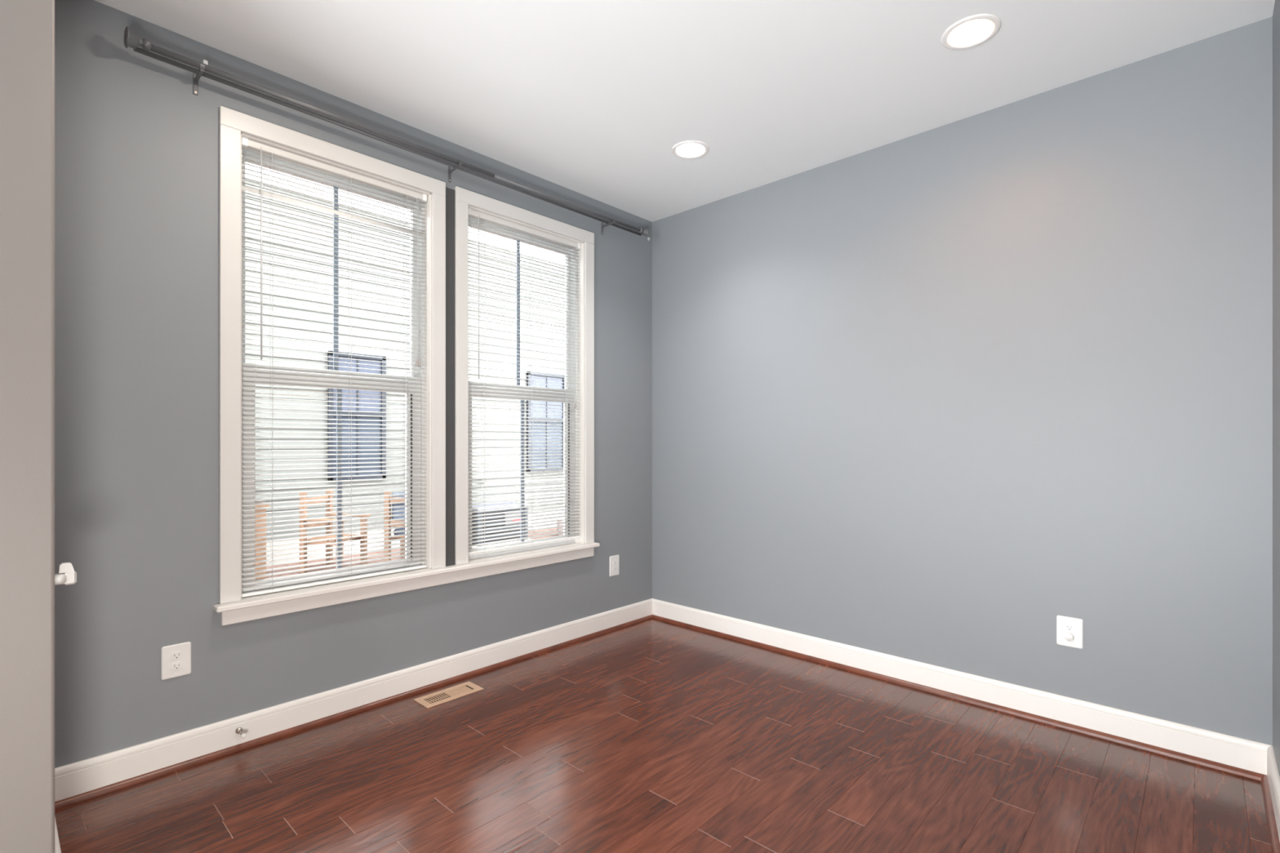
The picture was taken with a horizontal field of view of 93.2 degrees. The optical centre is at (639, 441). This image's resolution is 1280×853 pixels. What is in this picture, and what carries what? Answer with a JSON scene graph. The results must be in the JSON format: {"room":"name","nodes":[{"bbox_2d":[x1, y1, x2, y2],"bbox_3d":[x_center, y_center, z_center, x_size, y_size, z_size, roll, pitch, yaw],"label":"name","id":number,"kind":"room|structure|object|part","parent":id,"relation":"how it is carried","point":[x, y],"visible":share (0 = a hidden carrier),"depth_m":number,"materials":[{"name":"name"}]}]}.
{"room":"empty room","nodes":[
{"label":"empty room","id":0,"kind":"room"},
{"bbox_2d":[0,0,54,852],"bbox_3d":[-1.798,-0.153,1.744,0.600,2.742,0.130,0,0,43],"label":"wall","id":1,"kind":"structure","parent":0,"point":[27,27],"depth_m":1.55,"materials":[{"name":"grey paint"}]},
{"bbox_2d":[54,817,61,852],"bbox_3d":[-1.753,1.153,1.801,0.588,0.126,0.014,0,0,43],"label":"baseboard","id":2,"kind":"structure","parent":1,"relation":"attached to","point":[57,846],"depth_m":1.65,"materials":[{"name":"white paint"}]},
{"bbox_2d":[54,562,76,585],"bbox_3d":[-1.534,0.353,1.615,0.030,0.058,0.044,0,0,43],"label":"knob","id":3,"kind":"object","parent":1,"relation":"attached to","point":[66,575],"depth_m":1.61,"materials":[{"name":"white plastic"}]},
{"bbox_2d":[54,0,652,768],"bbox_3d":[-2.169,-0.054,1.895,0.150,3.140,6.750,0,0,43],"label":"wall","id":4,"kind":"structure","parent":0,"point":[137,152],"depth_m":2.27,"materials":[{"name":"grey paint"}]},
{"bbox_2d":[161,641,191,679],"bbox_3d":[-1.726,0.817,2.254,0.008,0.122,0.089,0,0,43],"label":"wall outlet","id":5,"kind":"object","parent":4,"relation":"attached to","point":[176,658],"visible":1,"depth_m":2.25,"materials":[{"name":"white plastic"}]},
{"bbox_2d":[170,651,182,659],"bbox_3d":[-1.725,0.798,2.253,0.003,0.025,0.034,0,0,43],"label":"receptacle","id":6,"kind":"object","parent":5,"relation":"attached to","point":[174,655],"depth_m":2.25,"materials":[{"name":"white plastic"}]},
{"bbox_2d":[170,662,182,670],"bbox_3d":[-1.725,0.837,2.253,0.003,0.025,0.034,0,0,43],"label":"receptacle","id":7,"kind":"object","parent":5,"relation":"attached to","point":[174,665],"depth_m":2.25,"materials":[{"name":"white plastic"}]},
{"bbox_2d":[219,105,445,604],"bbox_3d":[-1.362,-0.335,2.749,0.168,1.933,0.953,0,0,43],"label":"window","id":8,"kind":"structure","parent":4,"relation":"in","point":[233,123],"depth_m":2.71,"materials":[{"name":"white paint"}]},
{"bbox_3d":[-1.608,-0.299,2.375,0.018,1.861,0.070,0,0,43],"label":"casing","id":9,"kind":"part","parent":8,"relation":"part of","materials":[{"name":"white paint"}]},
{"bbox_3d":[-1.399,-0.742,2.784,0.035,0.916,0.770,0,0,43],"label":"sash","id":10,"kind":"part","parent":8,"relation":"part of","materials":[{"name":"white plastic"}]},
{"bbox_3d":[-1.369,0.148,2.756,0.037,0.934,0.768,0,0,43],"label":"sash","id":11,"kind":"part","parent":8,"relation":"part of","materials":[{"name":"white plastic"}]},
{"bbox_3d":[-1.307,-1.266,2.698,0.018,0.072,0.953,0,0,43],"label":"casing","id":12,"kind":"part","parent":8,"relation":"part of","materials":[{"name":"white paint"}]},
{"bbox_2d":[241,136,426,597],"bbox_3d":[-1.331,-0.298,2.719,0.044,1.852,0.792,0,0,43],"label":"window blind","id":13,"kind":"object","parent":8,"relation":"attached to","point":[260,147],"visible":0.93,"depth_m":2.67,"materials":[{"name":"white paint"}]},
{"bbox_3d":[-1.530,-0.288,2.516,0.028,1.816,0.007,0,0,43],"label":"ladder cord","id":14,"kind":"part","parent":13,"relation":"part of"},
{"bbox_3d":[-1.336,0.620,2.724,0.026,0.012,0.788,0,0,43],"label":"rail","id":15,"kind":"part","parent":13,"relation":"part of","materials":[{"name":"white plastic"}]},
{"bbox_3d":[-1.313,-0.288,2.748,0.028,1.816,0.007,0,0,43],"label":"ladder cord","id":16,"kind":"part","parent":13,"relation":"part of","materials":[{"name":"white fabric"}]},
{"bbox_3d":[-1.088,-0.797,2.964,0.004,0.798,0.010,0,0,43],"label":"lift cord","id":17,"kind":"part","parent":13,"relation":"part of","materials":[{"name":"white fabric"}]},
{"bbox_3d":[-1.006,-0.299,3.021,0.018,1.861,0.070,0,0,43],"label":"casing","id":18,"kind":"part","parent":8,"relation":"part of","materials":[{"name":"white paint"}]},
{"bbox_2d":[54,598,652,801],"bbox_3d":[-0.939,1.153,3.095,0.014,0.126,3.018,0,0,43],"label":"baseboard","id":19,"kind":"structure","parent":4,"relation":"attached to","point":[82,776],"depth_m":2.56,"materials":[{"name":"white paint"}]},
{"bbox_2d":[235,727,246,738],"bbox_3d":[-1.559,1.142,2.367,0.070,0.025,0.025,0,0,43],"label":"door stop","id":20,"kind":"object","parent":19,"relation":"attached to","point":[238,731],"visible":1,"depth_m":2.38,"materials":[{"name":"silver metal"}]},
{"bbox_2d":[54,614,652,809],"bbox_3d":[-0.927,1.206,3.084,0.017,0.020,3.018,0,0,43],"label":"trim","id":21,"kind":"structure","parent":4,"relation":"attached to","point":[64,802],"depth_m":2.55,"materials":[{"name":"brown wood"}]},
{"bbox_2d":[124,26,648,235],"bbox_3d":[-0.884,-1.369,3.066,0.134,0.105,2.655,0,0,43],"label":"curtain rod","id":22,"kind":"object","parent":4,"relation":"attached to","point":[131,39],"visible":1,"depth_m":2.57,"materials":[{"name":"grey metal"}]},
{"bbox_2d":[213,542,599,613],"bbox_3d":[-1.001,0.642,3.098,0.200,0.022,1.994,0,0,43],"label":"window sill","id":23,"kind":"structure","parent":4,"relation":"attached to","point":[311,591],"depth_m":2.79,"materials":[{"name":"white paint"}]},
{"bbox_2d":[221,547,593,625],"bbox_3d":[-0.960,0.685,3.070,0.017,0.063,1.957,0,0,43],"label":"trim","id":24,"kind":"structure","parent":4,"relation":"attached to","point":[243,615],"depth_m":2.81,"materials":[{"name":"white paint"}]},
{"bbox_2d":[445,186,454,566],"bbox_3d":[-0.966,-0.326,3.072,0.006,1.915,0.059,0,0,43],"label":"trim","id":25,"kind":"structure","parent":4,"relation":"attached to","point":[450,193],"depth_m":3.07,"materials":[{"name":"grey paint"}]},
{"bbox_2d":[454,186,594,564],"bbox_3d":[-0.672,-0.335,3.489,0.168,1.933,0.953,0,0,43],"label":"window","id":26,"kind":"structure","parent":4,"relation":"in","point":[464,199],"depth_m":3.52,"materials":[{"name":"white paint"}]},
{"bbox_3d":[-0.918,-0.299,3.115,0.018,1.861,0.070,0,0,43],"label":"casing","id":27,"kind":"part","parent":26,"relation":"part of","materials":[{"name":"white paint"}]},
{"bbox_3d":[-0.709,-0.744,3.524,0.003,0.851,0.726,0,0,43],"label":"glass","id":28,"kind":"part","parent":26,"relation":"part of","materials":[{"name":"clear glass"}]},
{"bbox_3d":[-0.709,-0.742,3.524,0.035,0.916,0.770,0,0,43],"label":"sash","id":29,"kind":"part","parent":26,"relation":"part of","materials":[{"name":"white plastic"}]},
{"bbox_3d":[-0.679,0.148,3.496,0.037,0.934,0.768,0,0,43],"label":"sash","id":30,"kind":"part","parent":26,"relation":"part of","materials":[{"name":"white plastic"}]},
{"bbox_2d":[468,208,580,554],"bbox_3d":[-0.641,-0.314,3.459,0.044,1.820,0.792,0,0,43],"label":"window blind","id":31,"kind":"object","parent":26,"relation":"attached to","point":[473,213],"visible":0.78,"depth_m":3.45,"materials":[{"name":"white paint"}]},
{"bbox_3d":[-0.840,-0.304,3.256,0.028,1.784,0.007,0,0,43],"label":"ladder cord","id":32,"kind":"part","parent":31,"relation":"part of","materials":[{"name":"white fabric"}]},
{"bbox_3d":[-0.646,0.588,3.464,0.026,0.012,0.788,0,0,43],"label":"rail","id":33,"kind":"part","parent":31,"relation":"part of","materials":[{"name":"white plastic"}]},
{"bbox_3d":[-0.623,-0.304,3.489,0.028,1.784,0.007,0,0,43],"label":"ladder cord","id":34,"kind":"part","parent":31,"relation":"part of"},
{"bbox_3d":[-0.446,-0.304,3.678,0.028,1.784,0.007,0,0,43],"label":"ladder cord","id":35,"kind":"part","parent":31,"relation":"part of","materials":[{"name":"white fabric"}]},
{"bbox_3d":[-0.617,-1.266,3.438,0.018,0.072,0.953,0,0,43],"label":"casing","id":36,"kind":"part","parent":26,"relation":"part of","materials":[{"name":"white paint"}]},
{"bbox_3d":[-0.316,-0.299,3.761,0.018,1.861,0.070,0,0,43],"label":"casing","id":37,"kind":"part","parent":26,"relation":"part of","materials":[{"name":"white paint"}]},
{"bbox_2d":[609,555,618,576],"bbox_3d":[-0.165,0.807,3.930,0.008,0.130,0.085,0,0,43],"label":"wall outlet","id":38,"kind":"object","parent":4,"relation":"attached to","point":[614,560],"visible":1,"depth_m":3.93,"materials":[{"name":"white plastic"}]},
{"bbox_2d":[54,618,1272,852],"bbox_3d":[-1.040,1.217,0.809,2.984,0.001,6.500,0,0,43],"label":"floor","id":39,"kind":"structure","parent":0,"point":[651,735],"depth_m":2.17,"materials":[{"name":"brown wood"}]},
{"bbox_2d":[413,681,483,708],"bbox_3d":[-0.915,1.215,2.908,0.133,0.004,0.295,0,0,43],"label":"floor vent","id":40,"kind":"object","parent":39,"relation":"in","point":[444,695],"visible":1,"depth_m":2.90,"materials":[{"name":"beige metal"}]},
{"bbox_2d":[94,0,1275,222],"bbox_3d":[-1.023,-1.574,0.827,3.284,0.100,6.750,0,0,43],"label":"ceiling","id":41,"kind":"structure","parent":0,"point":[593,99],"depth_m":2.45,"materials":[{"name":"white paint"}]},
{"bbox_2d":[671,140,709,159],"bbox_3d":[0.264,-1.567,3.161,0.197,0.098,0.197,0,0,43],"label":"recessed light","id":42,"kind":"object","parent":41,"relation":"in","point":[688,149],"visible":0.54,"depth_m":3.21,"materials":[{"name":"white plastic"}]},
{"bbox_2d":[941,13,1000,49],"bbox_3d":[1.231,-1.550,2.254,0.197,0.065,0.197,0,0,43],"label":"recessed light","id":43,"kind":"object","parent":41,"relation":"in","point":[971,31],"visible":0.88,"depth_m":2.29,"materials":[{"name":"white plastic"}]},
{"bbox_2d":[652,16,1272,745],"bbox_3d":[1.227,-0.154,3.241,3.284,2.940,0.150,0,0,43],"label":"wall","id":44,"kind":"structure","parent":0,"point":[940,396],"depth_m":2.74,"materials":[{"name":"grey paint"}]},
{"bbox_2d":[652,614,1266,780],"bbox_3d":[1.160,1.206,3.170,2.984,0.020,0.017,0,0,43],"label":"trim","id":45,"kind":"structure","parent":44,"relation":"attached to","point":[1202,762],"depth_m":2.72,"materials":[{"name":"brown wood"}]},
{"bbox_2d":[652,598,1272,775],"bbox_3d":[1.171,1.153,3.181,2.984,0.126,0.014,0,0,43],"label":"baseboard","id":46,"kind":"structure","parent":44,"relation":"attached to","point":[1240,753],"depth_m":2.72,"materials":[{"name":"white paint"}]},
{"bbox_2d":[1056,615,1083,648],"bbox_3d":[1.827,0.811,2.574,0.092,0.126,0.008,0,0,43],"label":"wall outlet","id":47,"kind":"object","parent":44,"relation":"attached to","point":[1064,624],"visible":1,"depth_m":2.57,"materials":[{"name":"white plastic"}]},
{"bbox_2d":[1064,632,1074,641],"bbox_3d":[1.820,0.831,2.567,0.033,0.033,0.012,0,0,43],"label":"plug","id":48,"kind":"object","parent":47,"relation":"attached to","point":[1068,637],"visible":1,"depth_m":2.56,"materials":[{"name":"white plastic"}]},
{"bbox_2d":[1064,624,1074,631],"bbox_3d":[1.825,0.792,2.572,0.034,0.025,0.003,0,0,43],"label":"receptacle","id":49,"kind":"object","parent":47,"relation":"attached to","point":[1067,627],"depth_m":2.57,"materials":[{"name":"white plastic"}]},
{"bbox_2d":[1272,0,1279,777],"bbox_3d":[0.107,-0.154,-0.259,0.150,2.940,6.500,0,0,43],"label":"wall","id":50,"kind":"structure","parent":0,"point":[1276,15],"depth_m":2.06,"materials":[{"name":"grey paint"}]},
{"bbox_2d":[1260,775,1279,852],"bbox_3d":[0.035,1.206,-0.193,0.017,0.020,6.500,0,0,43],"label":"trim","id":51,"kind":"structure","parent":50,"relation":"attached to","point":[1274,839],"depth_m":1.94,"materials":[{"name":"brown wood"}]},
{"bbox_2d":[1266,745,1279,841],"bbox_3d":[0.046,1.153,-0.203,0.014,0.126,6.500,0,0,43],"label":"baseboard","id":52,"kind":"structure","parent":50,"relation":"attached to","point":[1273,775],"depth_m":1.98,"materials":[{"name":"white paint"}]},
{"label":"outside","id":53,"kind":"structure","parent":0,"visible":0},
{"bbox_2d":[255,528,558,580],"bbox_3d":[-0.285,1.566,7.965,5.370,0.100,23.000,0,0,43],"label":"ground","id":54,"kind":"structure","parent":53,"point":[534,531],"depth_m":7.61,"materials":[{"name":"concrete"}]},
{"bbox_2d":[255,501,268,579],"bbox_3d":[-4.362,1.096,6.693,0.360,0.840,0.360,0,0,43],"label":"planter box","id":55,"kind":"object","parent":54,"relation":"on","point":[264,505],"visible":0.23,"depth_m":6.66,"materials":[{"name":"orange wood"}]},
{"bbox_2d":[299,488,370,573],"bbox_3d":[-3.610,1.051,7.183,0.560,0.930,0.540,0,0,9],"label":"garden chair","id":56,"kind":"object","parent":54,"relation":"on","point":[331,491],"visible":0.56,"depth_m":7.13,"materials":[{"name":"orange wood"}]},
{"bbox_3d":[-3.891,1.051,6.993,0.060,0.930,0.060,0,0,9],"label":"leg","id":57,"kind":"part","parent":56,"relation":"part of","materials":[{"name":"orange wood"}]},
{"bbox_3d":[-3.857,0.701,7.220,0.030,0.070,0.400,0,0,9],"label":"rail","id":58,"kind":"part","parent":56,"relation":"part of","materials":[{"name":"orange wood"}]},
{"bbox_3d":[-3.857,0.981,7.220,0.030,0.070,0.400,0,0,9],"label":"rail","id":59,"kind":"part","parent":56,"relation":"part of","materials":[{"name":"orange wood"}]},
{"bbox_3d":[-3.644,0.904,6.955,0.560,0.025,0.080,0,0,9],"label":"armrest","id":60,"kind":"part","parent":56,"relation":"part of","materials":[{"name":"orange wood"}]},
{"bbox_3d":[-3.822,1.051,7.448,0.060,0.930,0.060,0,0,9],"label":"leg","id":61,"kind":"part","parent":56,"relation":"part of","materials":[{"name":"orange wood"}]},
{"bbox_3d":[-3.610,1.164,7.183,0.440,0.065,0.400,0,0,9],"label":"seat","id":62,"kind":"part","parent":56,"relation":"part of","materials":[{"name":"orange wood"}]},
{"bbox_3d":[-3.437,1.216,6.924,0.060,0.600,0.060,0,0,9],"label":"leg","id":63,"kind":"part","parent":56,"relation":"part of","materials":[{"name":"orange wood"}]},
{"bbox_3d":[-3.575,0.904,7.410,0.560,0.025,0.080,0,0,9],"label":"armrest","id":64,"kind":"part","parent":56,"relation":"part of","materials":[{"name":"orange wood"}]},
{"bbox_3d":[-3.368,1.216,7.379,0.060,0.600,0.060,0,0,9],"label":"leg","id":65,"kind":"part","parent":56,"relation":"part of","materials":[{"name":"orange wood"}]},
{"bbox_2d":[383,492,405,561],"bbox_3d":[-2.775,1.051,7.462,0.540,0.930,0.560,0,0,1],"label":"garden chair","id":66,"kind":"object","parent":54,"relation":"on","point":[385,493],"visible":0.28,"depth_m":7.23,"materials":[{"name":"orange wood"}]},
{"bbox_3d":[-3.010,1.051,7.217,0.060,0.930,0.060,0,0,1],"label":"leg","id":67,"kind":"part","parent":66,"relation":"part of","materials":[{"name":"orange wood"}]},
{"bbox_3d":[-2.780,0.701,7.212,0.400,0.070,0.030,0,0,1],"label":"rail","id":68,"kind":"part","parent":66,"relation":"part of","materials":[{"name":"orange wood"}]},
{"bbox_3d":[-2.780,0.981,7.212,0.400,0.070,0.030,0,0,1],"label":"rail","id":69,"kind":"part","parent":66,"relation":"part of","materials":[{"name":"orange wood"}]},
{"bbox_3d":[-2.775,1.164,7.462,0.400,0.065,0.440,0,0,1],"label":"seat","id":70,"kind":"part","parent":66,"relation":"part of","materials":[{"name":"orange wood"}]},
{"bbox_2d":[391,493,405,535],"bbox_3d":[-2.775,0.874,7.456,0.390,0.515,0.452,0,0,1],"label":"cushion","id":71,"kind":"object","parent":66,"relation":"on","point":[397,496],"depth_m":7.23,"materials":[{"name":"fabric"}]},
{"bbox_3d":[-3.001,1.216,7.677,0.060,0.600,0.060,0,0,1],"label":"leg","id":72,"kind":"part","parent":66,"relation":"part of","materials":[{"name":"orange wood"}]},
{"bbox_2d":[244,175,564,566],"bbox_3d":[-2.332,-0.809,9.873,0.375,4.650,23.000,0,0,43],"label":"house","id":73,"kind":"structure","parent":54,"relation":"on","point":[255,183],"depth_m":8.15,"materials":[{"name":"beige"}]},
{"bbox_3d":[-3.779,-0.756,8.096,0.007,0.715,0.634,0,0,43],"label":"pane","id":74,"kind":"part","parent":73,"relation":"part of","materials":[{"name":"clear glass"}]},
{"bbox_3d":[-3.779,0.061,8.096,0.005,0.800,0.634,0,0,43],"label":"pane","id":75,"kind":"part","parent":73,"relation":"part of","materials":[{"name":"clear glass"}]},
{"bbox_3d":[-1.609,-0.756,10.425,0.007,0.715,0.716,0,0,43],"label":"pane","id":76,"kind":"part","parent":73,"relation":"part of","materials":[{"name":"clear glass"}]},
{"bbox_3d":[-1.609,0.061,10.425,0.005,0.800,0.716,0,0,43],"label":"pane","id":77,"kind":"part","parent":73,"relation":"part of","materials":[{"name":"clear glass"}]},
{"bbox_2d":[471,501,531,548],"bbox_3d":[-2.228,1.229,8.983,0.840,0.575,0.960,0,0,43],"label":"condenser unit","id":78,"kind":"object","parent":54,"relation":"on","point":[508,503],"visible":0.33,"depth_m":8.71,"materials":[{"name":"grey metal"}]},
{"bbox_3d":[-2.228,0.964,8.983,0.740,0.045,0.880,0,0,43],"label":"lid","id":79,"kind":"part","parent":78,"relation":"part of","materials":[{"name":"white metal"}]},
{"bbox_3d":[-1.850,1.116,8.870,0.017,0.200,0.310,0,0,43],"label":"panel","id":80,"kind":"part","parent":78,"relation":"part of","materials":[{"name":"grey metal"}]},
{"bbox_2d":[555,514,563,535],"bbox_3d":[-1.223,1.329,9.768,0.268,0.374,0.282,0,0,43],"label":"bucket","id":81,"kind":"object","parent":54,"relation":"on","point":[558,518],"visible":0.22,"depth_m":9.67,"materials":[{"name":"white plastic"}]}
]}

